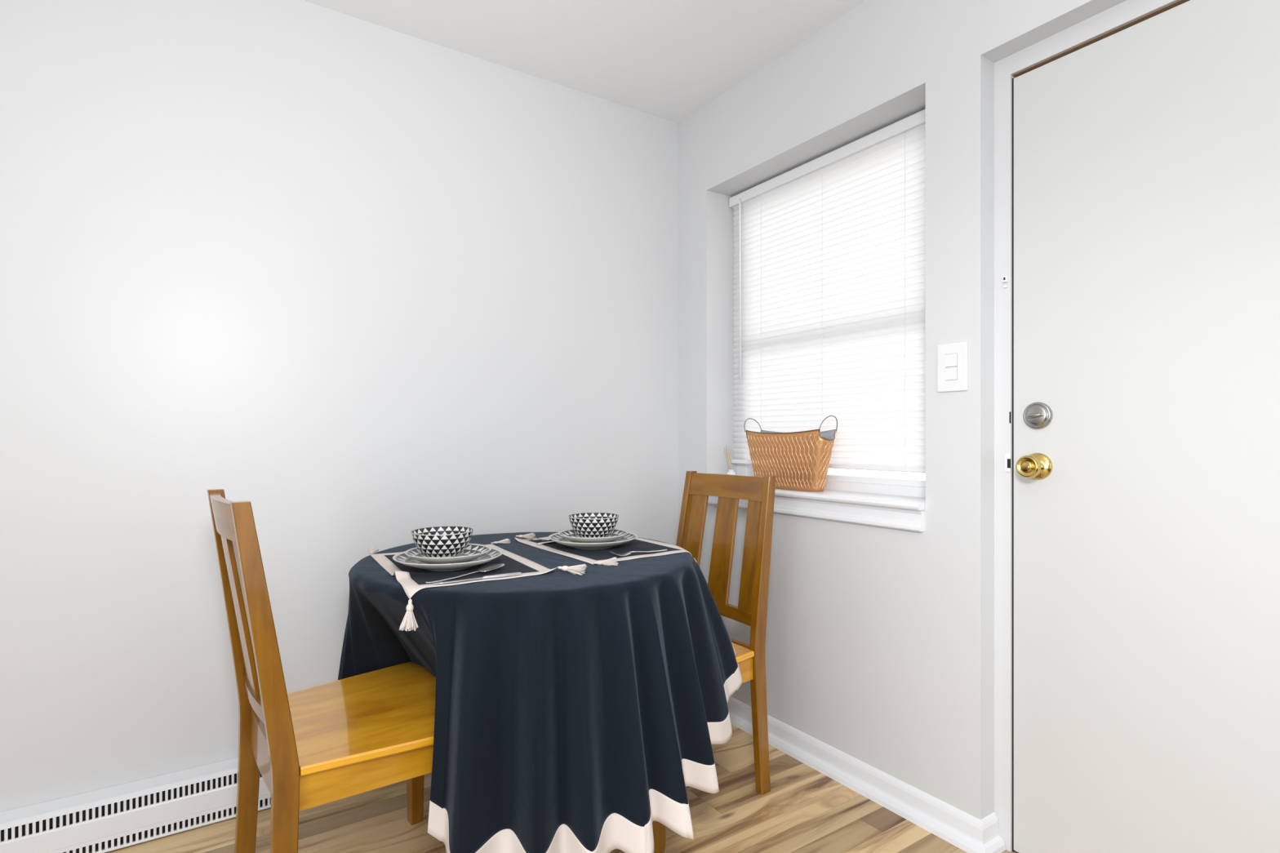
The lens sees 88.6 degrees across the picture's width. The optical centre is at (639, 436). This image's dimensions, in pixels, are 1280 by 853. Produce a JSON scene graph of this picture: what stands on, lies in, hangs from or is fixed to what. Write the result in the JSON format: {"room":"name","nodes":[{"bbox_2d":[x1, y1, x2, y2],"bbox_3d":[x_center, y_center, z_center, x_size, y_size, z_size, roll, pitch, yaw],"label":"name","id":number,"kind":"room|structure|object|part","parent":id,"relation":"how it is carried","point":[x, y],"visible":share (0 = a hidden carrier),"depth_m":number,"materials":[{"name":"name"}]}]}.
{"room":"dining room","nodes":[
{"label":"dining room","id":0,"kind":"room"},
{"bbox_2d":[0,0,678,812],"bbox_3d":[-1.735,-0.153,1.638,4.960,2.590,0.120,0,0,-34],"label":"wall","id":1,"kind":"structure","parent":0,"point":[362,284],"depth_m":1.97,"materials":[{"name":"white paint"}]},
{"bbox_2d":[0,757,271,852],"bbox_3d":[-1.609,1.016,1.611,2.300,0.144,0.063,0,0,-34],"label":"baseboard heater","id":2,"kind":"object","parent":1,"relation":"attached to","point":[93,820],"visible":0.41,"depth_m":1.75,"materials":[{"name":"white metal"}]},
{"bbox_2d":[0,773,237,842],"bbox_3d":[-1.595,0.978,1.588,2.297,0.030,0.002,0,0,-34],"label":"grille","id":3,"kind":"object","parent":2,"relation":"attached to","point":[32,828],"depth_m":1.73,"materials":[{"name":"white metal"}]},
{"bbox_2d":[66,797,270,852],"bbox_3d":[-1.595,1.069,1.588,2.297,0.022,0.002,0,0,-34],"label":"grille","id":4,"kind":"object","parent":2,"relation":"attached to","point":[92,845],"depth_m":1.78,"materials":[{"name":"white metal"}]},
{"bbox_2d":[84,724,1018,852],"bbox_3d":[-0.381,1.117,-0.296,4.840,0.050,4.600,0,0,-34],"label":"floor","id":5,"kind":"structure","parent":0,"point":[805,810],"depth_m":1.84,"materials":[{"name":"brown wood"}]},
{"bbox_2d":[207,488,435,852],"bbox_3d":[-0.685,0.608,1.557,0.555,0.968,0.528,0,0,-39],"label":"dining chair","id":6,"kind":"object","parent":5,"relation":"on","point":[315,746],"visible":0.91,"depth_m":1.41,"materials":[{"name":"brown wood"}]},
{"bbox_3d":[-0.882,0.168,1.398,0.048,0.076,0.356,0,0,-39],"label":"rail","id":7,"kind":"part","parent":6,"relation":"part of","materials":[{"name":"brown wood"}]},
{"bbox_3d":[-0.976,0.608,1.581,0.113,0.968,0.054,0,0,-39],"label":"post","id":8,"kind":"part","parent":6,"relation":"part of","materials":[{"name":"brown wood"}]},
{"bbox_3d":[-0.833,0.570,1.438,0.041,0.037,0.378,0,0,-39],"label":"rail","id":9,"kind":"part","parent":6,"relation":"part of","materials":[{"name":"brown wood"}]},
{"bbox_3d":[-0.722,0.608,1.268,0.113,0.968,0.054,0,0,-39],"label":"post","id":10,"kind":"part","parent":6,"relation":"part of","materials":[{"name":"brown wood"}]},
{"bbox_3d":[-0.639,0.662,1.595,0.436,0.018,0.528,0,0,-39],"label":"seat","id":11,"kind":"part","parent":6,"relation":"part of","materials":[{"name":"brown wood"}]},
{"bbox_3d":[-0.639,0.882,1.867,0.042,0.421,0.042,0,0,-39],"label":"leg","id":12,"kind":"part","parent":6,"relation":"part of","materials":[{"name":"brown wood"}]},
{"bbox_2d":[652,821,666,852],"bbox_3d":[-0.320,0.717,1.892,0.936,0.750,0.936,0,0,-34],"label":"dining table","id":13,"kind":"object","parent":5,"relation":"on","point":[659,829],"visible":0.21,"depth_m":1.70,"materials":[{"name":"brown wood"}]},
{"bbox_2d":[337,532,742,852],"bbox_3d":[-0.233,0.616,1.873,1.057,0.553,1.152,0,0,-41],"label":"tablecloth","id":14,"kind":"object","parent":13,"relation":"on","point":[575,713],"visible":0.81,"depth_m":1.42,"materials":[{"name":"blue fabric"}]},
{"bbox_2d":[366,538,586,631],"bbox_3d":[-0.463,0.373,1.776,0.447,0.114,0.611,0,0,-29],"label":"placemat","id":15,"kind":"object","parent":14,"relation":"on","point":[412,580],"visible":0.72,"depth_m":1.62,"materials":[{"name":"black fabric"}]},
{"bbox_2d":[392,546,502,571],"bbox_3d":[-0.495,0.320,1.702,0.274,0.032,0.274,0,0,-39],"label":"dinner plate","id":16,"kind":"object","parent":15,"relation":"on","point":[401,557],"visible":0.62,"depth_m":1.64,"materials":[{"name":"black ceramic"}]},
{"bbox_2d":[404,543,491,564],"bbox_3d":[-0.495,0.309,1.702,0.216,0.032,0.216,0,0,-34],"label":"plate","id":17,"kind":"object","parent":16,"relation":"on","point":[472,552],"visible":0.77,"depth_m":1.66,"materials":[{"name":"black ceramic"}]},
{"bbox_2d":[410,526,473,557],"bbox_3d":[-0.511,0.278,1.700,0.155,0.072,0.155,0,0,-45],"label":"bowl","id":18,"kind":"object","parent":17,"relation":"on","point":[437,541],"visible":0.82,"depth_m":1.65,"materials":[{"name":"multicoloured ceramic"}]},
{"bbox_3d":[-0.489,0.333,1.756,0.295,0.012,0.437,0,0,-31],"label":"panel","id":19,"kind":"part","parent":15,"relation":"part of","materials":[{"name":"black fabric"}]},
{"bbox_2d":[425,564,504,582],"bbox_3d":[-0.417,0.328,1.580,0.048,0.015,0.214,0,0,43],"label":"spoon","id":20,"kind":"object","parent":15,"relation":"on","point":[492,566],"visible":1,"depth_m":1.62,"materials":[{"name":"silver metal"}]},
{"bbox_3d":[-0.442,0.331,1.553,0.017,0.009,0.141,0,0,43],"label":"handle","id":21,"kind":"part","parent":20,"relation":"part of","materials":[{"name":"silver metal"}]},
{"bbox_2d":[477,564,504,572],"bbox_3d":[-0.369,0.326,1.631,0.048,0.010,0.074,0,0,43],"label":"bowl","id":22,"kind":"object","parent":20,"relation":"on","point":[492,566],"depth_m":1.64,"materials":[{"name":"silver metal"}]},
{"bbox_2d":[433,572,522,583],"bbox_3d":[-0.381,0.333,1.547,0.213,0.006,0.020,0,0,-30],"label":"knife","id":23,"kind":"object","parent":15,"relation":"on","point":[515,573],"visible":1,"depth_m":1.56,"materials":[{"name":"silver metal"}]},
{"bbox_3d":[-0.422,0.333,1.523,0.117,0.003,0.020,0,0,-30],"label":"blade","id":24,"kind":"part","parent":23,"relation":"part of","materials":[{"name":"silver metal"}]},
{"bbox_3d":[-0.330,0.333,1.577,0.097,0.006,0.017,0,0,-30],"label":"handle","id":25,"kind":"part","parent":23,"relation":"part of","materials":[{"name":"silver metal"}]},
{"bbox_2d":[514,533,701,569],"bbox_3d":[-0.100,0.358,2.031,0.397,0.091,0.552,0,0,-34],"label":"placemat","id":26,"kind":"object","parent":14,"relation":"on","point":[599,557],"visible":0.59,"depth_m":1.95,"materials":[{"name":"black fabric"}]},
{"bbox_2d":[537,541,555,545],"bbox_3d":[-0.243,0.333,2.105,0.200,0.006,0.020,0,0,-41],"label":"knife","id":27,"kind":"object","parent":26,"relation":"on","point":[548,542],"visible":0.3,"depth_m":2.05,"materials":[{"name":"silver metal"}]},
{"bbox_2d":[548,532,637,550],"bbox_3d":[-0.143,0.320,2.014,0.274,0.032,0.274,0,0,11],"label":"dinner plate","id":28,"kind":"object","parent":26,"relation":"on","point":[630,536],"visible":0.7,"depth_m":1.93,"materials":[{"name":"black ceramic"}]},
{"bbox_2d":[557,528,628,542],"bbox_3d":[-0.143,0.309,2.014,0.216,0.032,0.216,0,0,28],"label":"plate","id":29,"kind":"object","parent":28,"relation":"on","point":[570,535],"visible":0.67,"depth_m":1.96,"materials":[{"name":"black ceramic"}]},
{"bbox_2d":[568,512,618,537],"bbox_3d":[-0.142,0.278,2.019,0.155,0.072,0.155,0,0,-7],"label":"bowl","id":30,"kind":"object","parent":29,"relation":"on","point":[586,525],"visible":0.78,"depth_m":1.97,"materials":[{"name":"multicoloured ceramic"}]},
{"bbox_3d":[-0.119,0.338,2.047,0.312,0.003,0.435,0,0,-34],"label":"panel","id":31,"kind":"part","parent":26,"relation":"part of","materials":[{"name":"black fabric"}]},
{"bbox_2d":[608,549,667,555],"bbox_3d":[-0.001,0.328,1.889,0.192,0.015,0.025,0,0,-33],"label":"fork","id":32,"kind":"object","parent":26,"relation":"on","point":[630,552],"visible":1,"depth_m":1.88,"materials":[{"name":"silver metal"}]},
{"bbox_3d":[0.027,0.331,1.907,0.126,0.009,0.017,0,0,-33],"label":"handle","id":33,"kind":"part","parent":32,"relation":"part of","materials":[{"name":"silver metal"}]},
{"bbox_2d":[675,471,776,795],"bbox_3d":[0.097,0.608,2.079,0.555,0.968,0.528,0,0,-37],"label":"dining chair","id":34,"kind":"object","parent":5,"relation":"on","point":[751,611],"visible":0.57,"depth_m":2.10,"materials":[{"name":"brown wood"}]},
{"bbox_3d":[0.147,0.608,2.367,0.113,0.968,0.054,0,0,-37],"label":"post","id":35,"kind":"part","parent":34,"relation":"part of","materials":[{"name":"brown wood"}]},
{"bbox_3d":[0.300,0.168,2.230,0.048,0.076,0.356,0,0,-37],"label":"rail","id":36,"kind":"part","parent":34,"relation":"part of","materials":[{"name":"brown wood"}]},
{"bbox_3d":[0.250,0.570,2.193,0.041,0.037,0.378,0,0,-37],"label":"rail","id":37,"kind":"part","parent":34,"relation":"part of","materials":[{"name":"brown wood"}]},
{"bbox_3d":[0.049,0.662,2.044,0.436,0.018,0.528,0,0,-37],"label":"seat","id":38,"kind":"part","parent":34,"relation":"part of","materials":[{"name":"brown wood"}]},
{"bbox_3d":[0.387,0.608,2.043,0.113,0.968,0.054,0,0,-37],"label":"post","id":39,"kind":"part","parent":34,"relation":"part of","materials":[{"name":"brown wood"}]},
{"bbox_2d":[303,0,865,123],"bbox_3d":[-0.481,-1.398,-0.362,4.600,0.100,4.600,0,0,-34],"label":"ceiling","id":40,"kind":"structure","parent":0,"point":[668,60],"depth_m":2.21,"materials":[{"name":"white paint"}]},
{"bbox_2d":[678,0,1125,820],"bbox_3d":[1.536,-0.153,0.975,0.240,2.590,4.600,0,0,-34],"label":"wall","id":41,"kind":"structure","parent":0,"point":[879,650],"depth_m":1.94,"materials":[{"name":"white paint"}]},
{"bbox_2d":[707,463,925,531],"bbox_3d":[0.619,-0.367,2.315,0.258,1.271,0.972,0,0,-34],"label":"windowsill","id":42,"kind":"structure","parent":41,"relation":"in","point":[891,503],"depth_m":2.11,"materials":[{"name":"white plastic"}]},
{"bbox_2d":[724,445,735,475],"bbox_3d":[0.366,0.112,2.677,0.038,0.151,0.055,0,0,-34],"label":"reed diffuser","id":43,"kind":"object","parent":42,"relation":"on","point":[731,472],"visible":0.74,"depth_m":2.68,"materials":[{"name":"white glass"}]},
{"bbox_2d":[726,469,735,475],"bbox_3d":[0.371,0.160,2.670,0.038,0.054,0.038,0,0,-34],"label":"bottle","id":44,"kind":"object","parent":43,"relation":"on","point":[731,472],"depth_m":2.66,"materials":[{"name":"white glass"}]},
{"bbox_2d":[743,415,837,492],"bbox_3d":[0.532,0.058,2.356,0.110,0.259,0.397,0,0,-34],"label":"basket","id":45,"kind":"object","parent":42,"relation":"on","point":[800,461],"visible":0.93,"depth_m":2.28,"materials":[{"name":"orange wicker"}]},
{"bbox_3d":[0.428,-0.045,2.513,0.089,0.054,0.021,0,0,-34],"label":"loop handle","id":46,"kind":"part","parent":45,"relation":"part of","materials":[{"name":"silver metal"}]},
{"bbox_3d":[0.636,-0.045,2.199,0.089,0.054,0.021,0,0,-34],"label":"loop handle","id":47,"kind":"part","parent":45,"relation":"part of","materials":[{"name":"silver metal"}]},
{"bbox_3d":[0.697,-0.408,2.367,0.072,1.190,0.972,0,0,-34],"label":"frame","id":48,"kind":"part","parent":42,"relation":"part of","materials":[{"name":"white plastic"}]},
{"bbox_3d":[0.692,-0.116,2.364,0.023,0.545,0.872,0,0,-34],"label":"sash","id":49,"kind":"part","parent":42,"relation":"part of","materials":[{"name":"white plastic"}]},
{"bbox_3d":[0.595,0.197,2.299,0.199,0.020,0.970,0,0,-34],"label":"sill","id":50,"kind":"part","parent":42,"relation":"part of","materials":[{"name":"white"}]},
{"bbox_2d":[728,108,925,473],"bbox_3d":[0.647,-0.442,2.334,0.050,1.104,0.960,0,0,-34],"label":"window blind","id":51,"kind":"object","parent":41,"relation":"attached to","point":[829,250],"visible":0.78,"depth_m":2.26,"materials":[{"name":"white plastic"}]},
{"bbox_3d":[0.484,-0.428,2.589,0.018,1.051,0.001,0,0,-34],"label":"ladder cord","id":52,"kind":"part","parent":51,"relation":"part of","materials":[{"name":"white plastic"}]},
{"bbox_3d":[0.652,0.102,2.337,0.028,0.016,0.944,0,0,-34],"label":"rail","id":53,"kind":"part","parent":51,"relation":"part of","materials":[{"name":"white plastic"}]},
{"bbox_3d":[0.836,-0.428,2.058,0.018,1.051,0.001,0,0,-34],"label":"ladder cord","id":54,"kind":"part","parent":51,"relation":"part of","materials":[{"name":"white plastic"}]},
{"bbox_2d":[727,696,1005,852],"bbox_3d":[0.554,1.050,2.271,0.097,0.085,1.350,0,0,-34],"label":"baseboard","id":55,"kind":"structure","parent":41,"relation":"attached to","point":[962,830],"depth_m":1.95,"materials":[{"name":"white wood"}]},
{"bbox_2d":[937,342,967,392],"bbox_3d":[0.849,-0.189,1.787,0.008,0.131,0.086,0,0,-34],"label":"light switch","id":56,"kind":"object","parent":41,"relation":"attached to","point":[952,358],"visible":1,"depth_m":1.78,"materials":[{"name":"white plastic"}]},
{"bbox_2d":[994,0,1189,852],"bbox_3d":[1.282,0.044,1.373,0.145,2.096,1.014,0,0,-34],"label":"trim","id":57,"kind":"structure","parent":41,"relation":"attached to","point":[1126,14],"depth_m":1.73,"materials":[{"name":"white paint"}]},
{"bbox_3d":[0.970,0.069,1.731,0.003,0.047,0.014,0,0,-34],"label":"strike plate","id":58,"kind":"part","parent":57,"relation":"part of","materials":[{"name":"white metal"}]},
{"bbox_2d":[1013,0,1279,852],"bbox_3d":[1.225,0.072,1.333,0.108,2.028,0.922,0,0,-34],"label":"door","id":59,"kind":"structure","parent":41,"relation":"in","point":[1147,153],"depth_m":1.48,"materials":[{"name":"grey paint"}]},
{"bbox_3d":[0.990,0.075,1.656,0.060,0.068,0.068,0,0,-34],"label":"knob","id":60,"kind":"part","parent":59,"relation":"part of","materials":[{"name":"gold metal"}]}
]}

